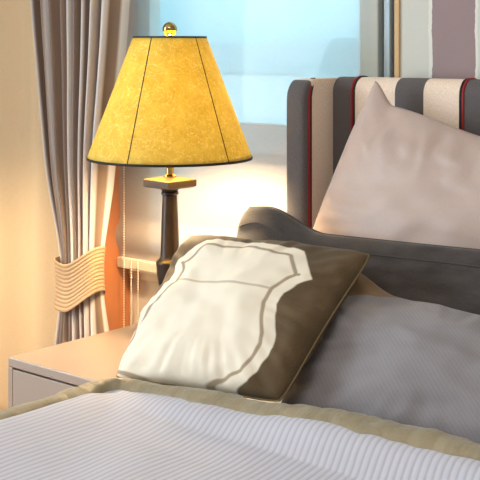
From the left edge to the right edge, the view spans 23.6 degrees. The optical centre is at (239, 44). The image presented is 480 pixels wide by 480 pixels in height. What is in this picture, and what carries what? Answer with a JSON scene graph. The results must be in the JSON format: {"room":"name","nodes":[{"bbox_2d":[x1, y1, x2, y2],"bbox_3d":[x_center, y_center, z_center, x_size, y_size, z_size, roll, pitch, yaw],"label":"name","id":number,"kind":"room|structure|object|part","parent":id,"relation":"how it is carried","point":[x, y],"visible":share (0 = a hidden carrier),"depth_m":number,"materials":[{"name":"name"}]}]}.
{"room":"bedroom","nodes":[
{"label":"bedroom","id":0,"kind":"room"},
{"bbox_2d":[0,0,59,410],"bbox_3d":[-0.842,-0.003,3.803,0.772,2.435,0.048,0,0,40],"label":"wall","id":1,"kind":"structure","parent":0,"point":[29,247],"depth_m":3.69,"materials":[{"name":"beige paint"}]},
{"bbox_2d":[104,166,158,330],"bbox_3d":[-0.291,-0.120,3.553,1.976,2.700,0.254,0,0,40],"label":"wall","id":2,"kind":"structure","parent":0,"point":[147,290],"depth_m":3.54,"materials":[{"name":"paint"}]},
{"bbox_2d":[129,0,393,282],"bbox_3d":[0.081,-0.198,3.272,1.044,1.845,0.087,0,0,40],"label":"window","id":3,"kind":"structure","parent":2,"relation":"in","point":[377,45],"depth_m":3.02,"materials":[{"name":"white"}]},
{"bbox_2d":[116,0,361,326],"bbox_3d":[-0.035,-0.111,3.251,0.892,2.012,0.067,0,0,40],"label":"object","id":4,"kind":"object","parent":3,"relation":"attached to","point":[258,47],"visible":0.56,"depth_m":3.23,"materials":[{"name":"white fabric"}]},
{"bbox_3d":[-0.351,-0.103,3.475,0.005,1.979,0.005,0,0,40],"label":"bead chain","id":5,"kind":"part","parent":4,"relation":"part of","materials":[{"name":"beige plastic"}]},
{"bbox_3d":[-0.328,0.770,3.470,0.005,0.250,0.005,0,0,40],"label":"bead chain","id":6,"kind":"part","parent":4,"relation":"part of","materials":[{"name":"beige plastic"}]},
{"bbox_3d":[-0.306,0.770,3.451,0.005,0.250,0.005,0,0,40],"label":"bead chain","id":7,"kind":"part","parent":4,"relation":"part of","materials":[{"name":"beige plastic"}]},
{"bbox_3d":[-0.030,0.219,3.256,0.892,0.004,0.004,0,0,40],"label":"fold rod","id":8,"kind":"part","parent":4,"relation":"part of","materials":[{"name":"white fabric"}]},
{"bbox_3d":[0.402,-0.210,3.019,0.020,1.820,0.062,0,0,40],"label":"guide rail","id":9,"kind":"part","parent":3,"relation":"part of","materials":[{"name":"silver metal"}]},
{"bbox_3d":[-0.360,-1.230,3.353,2.124,0.028,0.028,0,0,40],"label":"curtain rod","id":10,"kind":"object","parent":2,"relation":"attached to","visible":0},
{"bbox_2d":[30,0,130,344],"bbox_3d":[-0.483,0.005,3.405,0.495,2.430,0.100,0,0,40],"label":"curtain","id":11,"kind":"object","parent":10,"relation":"hanging from","point":[80,46],"visible":0.5,"depth_m":3.35,"materials":[{"name":"beige fabric"}]},
{"bbox_2d":[54,246,105,311],"bbox_3d":[-0.472,0.681,3.379,0.180,0.198,0.099,0,0,40],"label":"tieback","id":12,"kind":"object","parent":11,"relation":"attached to","point":[76,281],"visible":0.96,"depth_m":3.33,"materials":[{"name":"fabric"}]},
{"bbox_2d":[400,0,479,78],"bbox_3d":[1.606,-0.120,1.964,2.974,2.700,0.250,0,0,40],"label":"wall","id":13,"kind":"structure","parent":0,"point":[439,38],"depth_m":2.75,"materials":[{"name":"paint"}]},
{"bbox_2d":[394,0,399,77],"bbox_3d":[0.418,-0.220,2.860,0.014,1.840,0.106,0,0,40],"label":"trim","id":14,"kind":"structure","parent":13,"relation":"attached to","point":[396,2],"depth_m":2.82,"materials":[{"name":"brown wood"}]},
{"bbox_3d":[-0.758,1.280,0.684,5.150,0.100,5.250,0,0,40],"label":"floor","id":15,"kind":"structure","parent":0,"visible":0},
{"bbox_2d":[8,324,170,407],"bbox_3d":[-0.229,0.980,2.753,0.400,0.500,0.500,0,0,40],"label":"nightstand","id":16,"kind":"object","parent":15,"relation":"on","point":[42,373],"visible":0.25,"depth_m":2.66,"materials":[{"name":"beige paint"}]},
{"bbox_3d":[-0.382,0.853,2.570,0.366,0.194,0.021,0,0,40],"label":"drawer","id":17,"kind":"part","parent":16,"relation":"part of","materials":[{"name":"beige paint"}]},
{"bbox_2d":[86,22,252,285],"bbox_3d":[-0.180,0.335,2.946,0.424,0.789,0.424,0,0,40],"label":"table lamp","id":18,"kind":"object","parent":16,"relation":"on","point":[169,106],"visible":0.95,"depth_m":2.82,"materials":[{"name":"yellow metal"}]},
{"bbox_3d":[-0.245,0.134,2.808,0.003,0.308,0.120,0,0,26],"label":"seam trim","id":19,"kind":"part","parent":18,"relation":"part of","materials":[{"name":"black"}]},
{"bbox_3d":[-0.180,0.134,2.946,0.422,0.308,0.422,0,0,40],"label":"lamp shade","id":20,"kind":"part","parent":18,"relation":"part of","materials":[{"name":"yellow paper"}]},
{"bbox_3d":[-0.180,0.288,2.946,0.424,0.006,0.424,0,0,40],"label":"trim","id":21,"kind":"part","parent":18,"relation":"part of","materials":[{"name":"black fabric"}]},
{"bbox_3d":[-0.180,0.351,2.946,0.096,0.027,0.096,0,0,45],"label":"cap plate","id":22,"kind":"part","parent":18,"relation":"part of","materials":[{"name":"brown metal"}]},
{"bbox_2d":[164,167,175,176],"bbox_3d":[-0.180,0.292,2.946,0.034,0.094,0.034,0,0,40],"label":"socket","id":23,"kind":"object","parent":18,"relation":"attached to","point":[169,170],"depth_m":2.94,"materials":[{"name":"gold metal"}]},
{"bbox_3d":[-0.180,-0.019,2.946,0.190,0.006,0.190,0,0,40],"label":"trim","id":24,"kind":"part","parent":18,"relation":"part of","materials":[{"name":"black"}]},
{"bbox_3d":[-0.069,0.134,2.841,0.120,0.308,0.003,0,0,44],"label":"seam trim","id":25,"kind":"part","parent":18,"relation":"part of","materials":[{"name":"black"}]},
{"bbox_2d":[247,75,479,402],"bbox_3d":[0.203,0.653,1.572,1.715,1.154,2.144,0,0,40],"label":"bed","id":26,"kind":"object","parent":15,"relation":"on","point":[322,113],"visible":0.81,"depth_m":2.77,"materials":[{"name":"fabric"}]},
{"bbox_2d":[0,378,479,479],"bbox_3d":[-0.064,0.835,1.277,1.713,0.439,1.419,0,0,40],"label":"duvet","id":27,"kind":"object","parent":26,"relation":"on","point":[106,428],"visible":1,"depth_m":1.94,"materials":[{"name":"white fabric"}]},
{"bbox_2d":[116,235,369,401],"bbox_3d":[-0.014,0.544,2.341,0.488,0.279,0.296,0,0,40],"label":"throw cushion","id":28,"kind":"object","parent":26,"relation":"on","point":[240,316],"visible":0.93,"depth_m":2.26,"materials":[{"name":"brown fabric"}]},
{"bbox_2d":[236,206,479,314],"bbox_3d":[0.322,0.535,2.376,0.919,0.321,0.172,0,0,40],"label":"pillow","id":29,"kind":"object","parent":26,"relation":"on","point":[448,276],"visible":0.24,"depth_m":2.35,"materials":[{"name":"grey fabric"}]},
{"bbox_2d":[281,273,479,443],"bbox_3d":[0.395,0.583,2.087,0.660,0.240,0.250,0,0,40],"label":"pillow","id":30,"kind":"object","parent":26,"relation":"on","point":[383,355],"visible":0.88,"depth_m":2.10,"materials":[{"name":"grey fabric"}]},
{"bbox_2d":[313,81,479,248],"bbox_3d":[0.455,0.390,2.487,0.869,0.611,0.173,0,0,40],"label":"pillow","id":31,"kind":"object","parent":26,"relation":"on","point":[400,174],"visible":0.55,"depth_m":2.54,"materials":[{"name":"fabric"}]},
{"bbox_3d":[0.866,0.605,2.363,1.600,1.051,0.072,0,0,40],"label":"headboard","id":32,"kind":"part","parent":26,"relation":"part of","materials":[{"name":"fabric"}]}
]}

